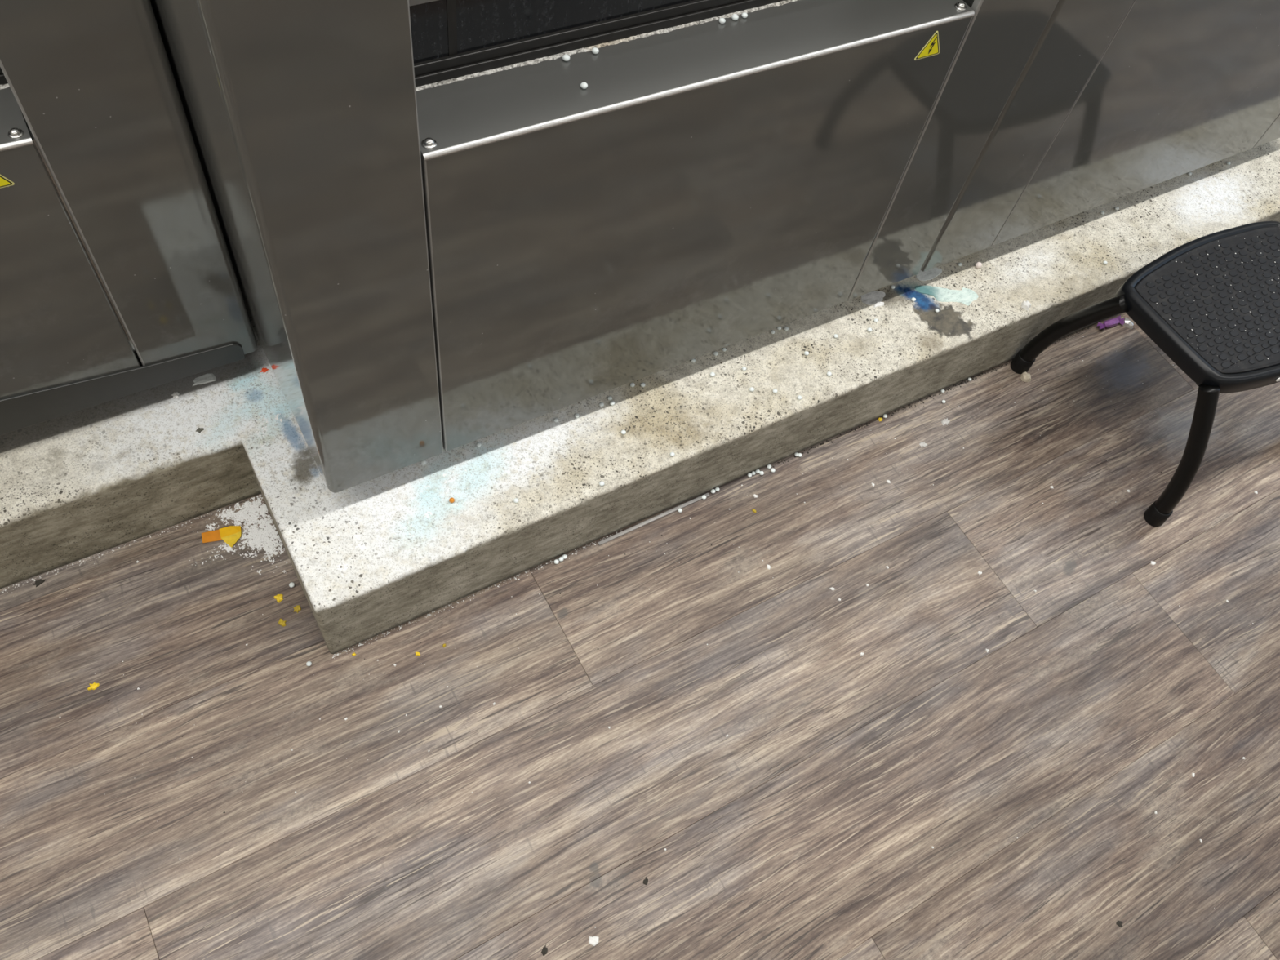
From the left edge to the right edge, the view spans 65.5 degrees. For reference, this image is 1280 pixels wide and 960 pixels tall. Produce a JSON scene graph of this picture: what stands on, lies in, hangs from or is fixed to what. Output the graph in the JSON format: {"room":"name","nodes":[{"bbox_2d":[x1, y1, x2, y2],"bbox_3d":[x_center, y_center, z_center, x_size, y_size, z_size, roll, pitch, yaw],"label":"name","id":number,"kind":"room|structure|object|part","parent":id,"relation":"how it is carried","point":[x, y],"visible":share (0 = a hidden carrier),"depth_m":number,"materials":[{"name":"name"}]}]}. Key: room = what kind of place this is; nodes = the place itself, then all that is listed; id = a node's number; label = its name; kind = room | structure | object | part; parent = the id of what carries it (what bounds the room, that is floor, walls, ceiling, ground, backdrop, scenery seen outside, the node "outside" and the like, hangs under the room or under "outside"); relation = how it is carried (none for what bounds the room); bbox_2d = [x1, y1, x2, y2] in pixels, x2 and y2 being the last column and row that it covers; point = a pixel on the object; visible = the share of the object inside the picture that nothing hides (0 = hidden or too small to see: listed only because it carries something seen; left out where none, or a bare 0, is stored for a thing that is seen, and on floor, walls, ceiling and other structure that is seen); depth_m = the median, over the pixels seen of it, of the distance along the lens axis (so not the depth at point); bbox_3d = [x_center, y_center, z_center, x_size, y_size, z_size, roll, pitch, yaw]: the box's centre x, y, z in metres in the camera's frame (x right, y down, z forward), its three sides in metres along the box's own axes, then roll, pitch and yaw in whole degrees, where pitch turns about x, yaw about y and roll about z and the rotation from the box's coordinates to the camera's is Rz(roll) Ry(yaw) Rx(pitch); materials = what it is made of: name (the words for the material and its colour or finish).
{"room":"laundromat","nodes":[
{"label":"laundromat","id":0,"kind":"room"},
{"bbox_2d":[0,312,1279,959],"bbox_3d":[0.998,0.815,1.457,7.300,0.060,4.850,-23,64,-21],"label":"floor","id":1,"kind":"structure","parent":0,"point":[815,824],"depth_m":1.54,"materials":[{"name":"brown laminate"}]},
{"bbox_2d":[33,578,45,586],"bbox_3d":[-0.932,0.158,1.543,0.011,0.002,0.020,40,61,16],"label":"crumb","id":2,"kind":"object","parent":1,"relation":"on","point":[37,583],"visible":1,"depth_m":1.54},
{"bbox_2d":[87,682,99,690],"bbox_3d":[-0.808,0.304,1.470,0.016,0.003,0.012,-4,59,-11],"label":"scrap","id":3,"kind":"object","parent":1,"relation":"on","point":[94,686],"visible":1,"depth_m":1.47,"materials":[{"name":"paper"}]},
{"bbox_2d":[2,507,226,592],"bbox_3d":[-0.840,0.114,1.585,0.360,0.001,0.013,-23,64,-21],"label":"debris","id":4,"kind":"object","parent":1,"relation":"on","point":[18,584],"visible":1,"depth_m":1.57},
{"bbox_2d":[201,525,241,547],"bbox_3d":[-0.679,0.095,1.618,0.061,0.003,0.039,-12,61,-15],"label":"wrapper","id":5,"kind":"object","parent":1,"relation":"on","point":[230,535],"visible":1,"depth_m":1.62,"materials":[{"name":"yellow plastic"}]},
{"bbox_2d":[189,494,285,574],"bbox_3d":[-0.657,0.109,1.614,0.140,0.001,0.159,-23,64,-21],"label":"powder","id":6,"kind":"object","parent":1,"relation":"on","point":[254,516],"visible":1,"depth_m":1.64,"materials":[{"name":"white"}]},
{"bbox_2d":[274,594,283,602],"bbox_3d":[-0.572,0.186,1.578,0.015,0.003,0.013,41,62,17],"label":"scrap","id":7,"kind":"object","parent":1,"relation":"on","point":[279,597],"visible":1,"depth_m":1.58,"materials":[{"name":"paper"}]},
{"bbox_2d":[278,618,286,626],"bbox_3d":[-0.560,0.223,1.557,0.015,0.003,0.011,22,58,5],"label":"scrap","id":8,"kind":"object","parent":1,"relation":"on","point":[281,622],"visible":1,"depth_m":1.56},
{"bbox_2d":[288,582,294,587],"bbox_3d":[-0.556,0.168,1.590,0.008,0.007,0.009,-23,64,-21],"label":"bead","id":9,"kind":"object","parent":1,"relation":"on","point":[291,584],"visible":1,"depth_m":1.59},
{"bbox_2d":[293,604,301,613],"bbox_3d":[-0.542,0.204,1.572,0.013,0.003,0.014,-23,64,-21],"label":"scrap","id":10,"kind":"object","parent":1,"relation":"on","point":[297,608],"visible":1,"depth_m":1.57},
{"bbox_2d":[306,661,311,666],"bbox_3d":[-0.508,0.282,1.526,0.008,0.006,0.008,-23,64,-21],"label":"bead","id":11,"kind":"object","parent":1,"relation":"on","point":[308,663],"visible":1,"depth_m":1.52},
{"bbox_2d":[332,529,621,658],"bbox_3d":[-0.251,0.181,1.629,0.520,0.001,0.011,-23,64,-21],"label":"foot dust","id":12,"kind":"object","parent":1,"relation":"on","point":[594,544],"visible":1,"depth_m":1.61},
{"bbox_2d":[541,944,547,955],"bbox_3d":[-0.131,0.643,1.360,0.011,0.002,0.013,-23,64,-21],"label":"crumb","id":13,"kind":"object","parent":1,"relation":"on","point":[544,950],"visible":1,"depth_m":1.36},
{"bbox_2d":[588,936,599,946],"bbox_3d":[-0.064,0.636,1.374,0.014,0.002,0.013,7,58,-4],"label":"paper scrap","id":14,"kind":"object","parent":1,"relation":"on","point":[593,940],"visible":1,"depth_m":1.37,"materials":[{"name":"white paper"}]},
{"bbox_2d":[599,480,604,486],"bbox_3d":[-0.060,0.006,1.573,0.008,0.006,0.008,-23,64,-21],"label":"bead","id":15,"kind":"object","parent":1,"relation":"on","point":[601,483],"visible":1,"depth_m":1.57},
{"bbox_2d":[0,137,1279,653],"bbox_3d":[0.133,-0.632,2.097,7.300,0.163,1.251,-23,64,-21],"label":"concrete plinth","id":16,"kind":"object","parent":1,"relation":"on","point":[81,484],"visible":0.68,"depth_m":1.60,"materials":[{"name":"beige concrete"}]},
{"bbox_2d":[0,0,257,435],"bbox_3d":[-1.164,-0.621,0.937,1.120,1.459,0.684,-23,64,-21],"label":"electrical cabinet","id":17,"kind":"object","parent":16,"relation":"on","point":[118,279],"visible":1,"depth_m":1.25,"materials":[{"name":"metal"}]},
{"bbox_3d":[-1.053,-0.128,1.187,0.772,0.451,0.012,-23,64,-21],"label":"panel","id":18,"kind":"part","parent":17,"relation":"part of","materials":[{"name":"metal"}]},
{"bbox_2d":[171,391,179,398],"bbox_3d":[-0.729,-0.134,1.562,0.013,0.002,0.012,38,61,15],"label":"paper scrap","id":19,"kind":"object","parent":16,"relation":"on","point":[175,394],"visible":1,"depth_m":1.56,"materials":[{"name":"white paper"}]},
{"bbox_2d":[195,426,204,433],"bbox_3d":[-0.678,-0.077,1.535,0.009,0.004,0.012,26,58,8],"label":"pebble","id":20,"kind":"object","parent":16,"relation":"on","point":[199,430],"visible":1,"depth_m":1.53,"materials":[{"name":"grey stone"}]},
{"bbox_2d":[192,373,216,386],"bbox_3d":[-0.696,-0.160,1.584,0.038,0.002,0.020,-23,64,-21],"label":"flake","id":21,"kind":"object","parent":16,"relation":"on","point":[209,377],"visible":1,"depth_m":1.58,"materials":[{"name":"grey"}]},
{"bbox_2d":[260,367,269,373],"bbox_3d":[-0.607,-0.178,1.608,0.012,0.002,0.010,7,58,-4],"label":"paper scrap","id":22,"kind":"object","parent":16,"relation":"on","point":[264,370],"visible":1,"depth_m":1.61,"materials":[{"name":"paper"}]},
{"bbox_2d":[240,394,475,577],"bbox_3d":[-0.481,0.017,1.507,0.448,0.001,0.307,16,57,1],"label":"powder","id":23,"kind":"object","parent":16,"relation":"on","point":[359,545],"visible":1,"depth_m":1.51,"materials":[{"name":"white"}]},
{"bbox_2d":[420,459,426,464],"bbox_3d":[-0.338,-0.028,1.552,0.008,0.007,0.009,-23,64,-21],"label":"bead","id":24,"kind":"object","parent":16,"relation":"on","point":[423,462],"visible":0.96,"depth_m":1.55},
{"bbox_2d":[448,497,454,502],"bbox_3d":[-0.288,0.031,1.522,0.008,0.008,0.008,-23,64,-21],"label":"bead","id":25,"kind":"object","parent":16,"relation":"on","point":[451,500],"visible":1,"depth_m":1.52},
{"bbox_2d":[513,497,518,502],"bbox_3d":[-0.191,0.032,1.537,0.008,0.006,0.008,-23,64,-21],"label":"bead","id":26,"kind":"object","parent":16,"relation":"on","point":[516,500],"visible":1,"depth_m":1.53},
{"bbox_2d":[150,0,1058,493],"bbox_3d":[-0.048,-0.798,1.213,1.120,1.459,0.681,-23,64,-21],"label":"electrical cabinet","id":27,"kind":"object","parent":16,"relation":"on","point":[437,237],"visible":1,"depth_m":1.24,"materials":[{"name":"metal"}]},
{"bbox_3d":[0.100,-0.785,0.880,0.774,0.635,0.018,-23,64,-21],"label":"door","id":28,"kind":"part","parent":27,"relation":"part of","materials":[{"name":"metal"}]},
{"bbox_3d":[0.056,-0.601,1.175,0.774,0.068,0.018,-23,64,-21],"label":"glass pane","id":29,"kind":"part","parent":27,"relation":"part of","materials":[{"name":"black glass"}]},
{"bbox_2d":[562,54,569,61],"bbox_3d":[-0.085,-0.487,1.149,0.009,0.007,0.009,-23,64,-21],"label":"bead","id":30,"kind":"object","parent":27,"relation":"on","point":[566,57],"visible":1,"depth_m":1.15},
{"bbox_2d":[580,82,587,88],"bbox_3d":[-0.063,-0.447,1.127,0.008,0.006,0.008,-23,64,-21],"label":"bead","id":31,"kind":"object","parent":27,"relation":"on","point":[584,85],"visible":1,"depth_m":1.12},
{"bbox_2d":[591,47,599,53],"bbox_3d":[-0.052,-0.501,1.163,0.008,0.006,0.008,-23,64,-21],"label":"bead","id":32,"kind":"object","parent":27,"relation":"on","point":[595,51],"visible":1,"depth_m":1.16},
{"bbox_3d":[0.070,-0.333,1.417,0.772,0.557,0.012,-23,64,-21],"label":"panel","id":33,"kind":"part","parent":27,"relation":"part of","materials":[{"name":"metal"}]},
{"bbox_2d":[719,17,725,23],"bbox_3d":[0.101,-0.566,1.225,0.008,0.006,0.008,-23,64,-21],"label":"bead","id":34,"kind":"object","parent":27,"relation":"on","point":[722,20],"visible":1,"depth_m":1.22},
{"bbox_2d":[731,13,738,20],"bbox_3d":[0.118,-0.573,1.232,0.009,0.007,0.009,-23,64,-21],"label":"bead","id":35,"kind":"object","parent":27,"relation":"on","point":[735,17],"visible":1,"depth_m":1.23},
{"bbox_2d":[741,12,747,17],"bbox_3d":[0.130,-0.578,1.238,0.008,0.006,0.008,-23,64,-21],"label":"bead","id":36,"kind":"object","parent":27,"relation":"on","point":[744,15],"visible":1,"depth_m":1.24},
{"bbox_2d":[860,290,885,305],"bbox_3d":[0.438,-0.343,1.867,0.056,0.001,0.034,-23,64,-21],"label":"residue","id":37,"kind":"object","parent":16,"relation":"on","point":[871,298],"visible":0.82,"depth_m":1.86,"materials":[{"name":"grey"}]},
{"bbox_2d":[873,301,884,308],"bbox_3d":[0.445,-0.329,1.857,0.027,0.003,0.014,-23,64,-21],"label":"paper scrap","id":38,"kind":"object","parent":16,"relation":"on","point":[878,304],"visible":1,"depth_m":1.85,"materials":[{"name":"white paper"}]},
{"bbox_2d":[915,267,942,280],"bbox_3d":[0.556,-0.399,1.919,0.063,0.001,0.033,-23,64,-21],"label":"residue","id":39,"kind":"object","parent":16,"relation":"on","point":[930,274],"visible":0.75,"depth_m":1.92,"materials":[{"name":"grey"}]},
{"bbox_2d":[914,284,978,305],"bbox_3d":[0.584,-0.355,1.896,0.128,0.002,0.047,8,58,-3],"label":"paint stain","id":40,"kind":"object","parent":16,"relation":"on","point":[966,296],"visible":1,"depth_m":1.89,"materials":[{"name":"teal paint"}]},
{"bbox_2d":[975,262,982,268],"bbox_3d":[0.660,-0.419,1.940,0.012,0.012,0.012,-23,64,-21],"label":"foam pellet","id":41,"kind":"object","parent":16,"relation":"on","point":[978,264],"visible":1,"depth_m":1.94,"materials":[{"name":"white plastic"}]},
{"bbox_2d":[1021,300,1031,311],"bbox_3d":[0.738,-0.334,1.900,0.017,0.010,0.022,-23,64,-21],"label":"tuft","id":42,"kind":"object","parent":16,"relation":"on","point":[1025,305],"visible":1,"depth_m":1.90,"materials":[{"name":"white"}]},
{"bbox_2d":[920,0,1279,271],"bbox_3d":[0.923,-1.204,1.609,1.120,1.459,0.681,-23,64,-21],"label":"electrical cabinet","id":43,"kind":"object","parent":16,"relation":"on","point":[1113,100],"visible":0.58,"depth_m":1.75,"materials":[{"name":"metal"}]},
{"bbox_2d":[643,875,648,884],"bbox_3d":[0.009,0.573,1.424,0.007,0.002,0.012,20,58,4],"label":"crumb","id":44,"kind":"object","parent":1,"relation":"on","point":[646,880],"visible":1,"depth_m":1.42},
{"bbox_2d":[597,493,709,545],"bbox_3d":[0.026,0.067,1.740,0.226,0.003,0.007,-23,64,-21],"label":"strip","id":45,"kind":"object","parent":1,"relation":"on","point":[637,526],"visible":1,"depth_m":1.74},
{"bbox_2d":[59,335,1253,954],"bbox_3d":[0.355,0.354,1.612,2.591,0.001,1.504,-23,64,-21],"label":"floor specks","id":46,"kind":"structure","parent":1,"relation":"on","point":[1082,335],"depth_m":1.63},
{"bbox_2d":[919,441,927,446],"bbox_3d":[0.542,-0.068,1.902,0.015,0.001,0.012,-23,64,-21],"label":"paper scrap","id":47,"kind":"object","parent":1,"relation":"on","point":[922,444],"visible":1,"depth_m":1.90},
{"bbox_2d":[769,326,1092,469],"bbox_3d":[0.603,-0.172,1.976,0.846,0.002,0.018,-23,64,-21],"label":"foot grit","id":48,"kind":"object","parent":1,"relation":"on","point":[972,379],"visible":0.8,"depth_m":1.96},
{"bbox_2d":[941,417,950,425],"bbox_3d":[0.596,-0.113,1.937,0.021,0.003,0.015,-23,64,-21],"label":"paper scrap","id":49,"kind":"object","parent":1,"relation":"on","point":[944,421],"visible":1,"depth_m":1.94,"materials":[{"name":"white paper"}]},
{"bbox_2d":[1020,371,1031,382],"bbox_3d":[0.786,-0.210,2.021,0.022,0.011,0.022,18,58,3],"label":"chunk","id":50,"kind":"object","parent":1,"relation":"on","point":[1026,377],"visible":1,"depth_m":2.02,"materials":[{"name":"beige"}]},
{"bbox_2d":[1097,315,1124,329],"bbox_3d":[1.008,-0.336,2.129,0.070,0.015,0.023,-17,62,-18],"label":"wrapped candy","id":51,"kind":"object","parent":1,"relation":"on","point":[1113,322],"visible":1,"depth_m":2.12,"materials":[{"name":"plastic"}]},
{"bbox_2d":[1115,920,1122,926],"bbox_3d":[0.712,0.657,1.476,0.010,0.002,0.009,21,58,5],"label":"crumb","id":52,"kind":"object","parent":1,"relation":"on","point":[1118,922],"visible":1,"depth_m":1.48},
{"bbox_2d":[1122,317,1133,328],"bbox_3d":[1.050,-0.339,2.140,0.027,0.011,0.020,28,59,9],"label":"scrap","id":53,"kind":"object","parent":1,"relation":"on","point":[1128,323],"visible":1,"depth_m":2.14,"materials":[{"name":"white paper"}]},
{"bbox_2d":[1010,221,1279,526],"bbox_3d":[1.074,-0.236,1.902,0.462,0.310,0.431,-23,64,-21],"label":"step stool","id":54,"kind":"object","parent":1,"relation":"on","point":[1219,359],"visible":1,"depth_m":1.76,"materials":[{"name":"plastic"}]},
{"bbox_3d":[0.817,-0.277,1.891,0.032,0.293,0.122,-23,64,-21],"label":"leg","id":55,"kind":"part","parent":54,"relation":"part of","materials":[{"name":"black metal"}]},
{"bbox_3d":[0.964,-0.044,1.769,0.032,0.294,0.128,-23,64,-21],"label":"leg","id":56,"kind":"part","parent":54,"relation":"part of","materials":[{"name":"black metal"}]},
{"bbox_3d":[1.094,-0.319,1.792,0.445,0.034,0.310,-23,64,-21],"label":"seat frame","id":57,"kind":"part","parent":54,"relation":"part of","materials":[{"name":"black plastic"}]},
{"bbox_2d":[1156,244,1279,359],"bbox_3d":[1.095,-0.327,1.778,0.392,0.001,0.262,-23,64,-21],"label":"crumbs","id":58,"kind":"object","parent":54,"relation":"on","point":[1219,245],"visible":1,"depth_m":1.79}
]}

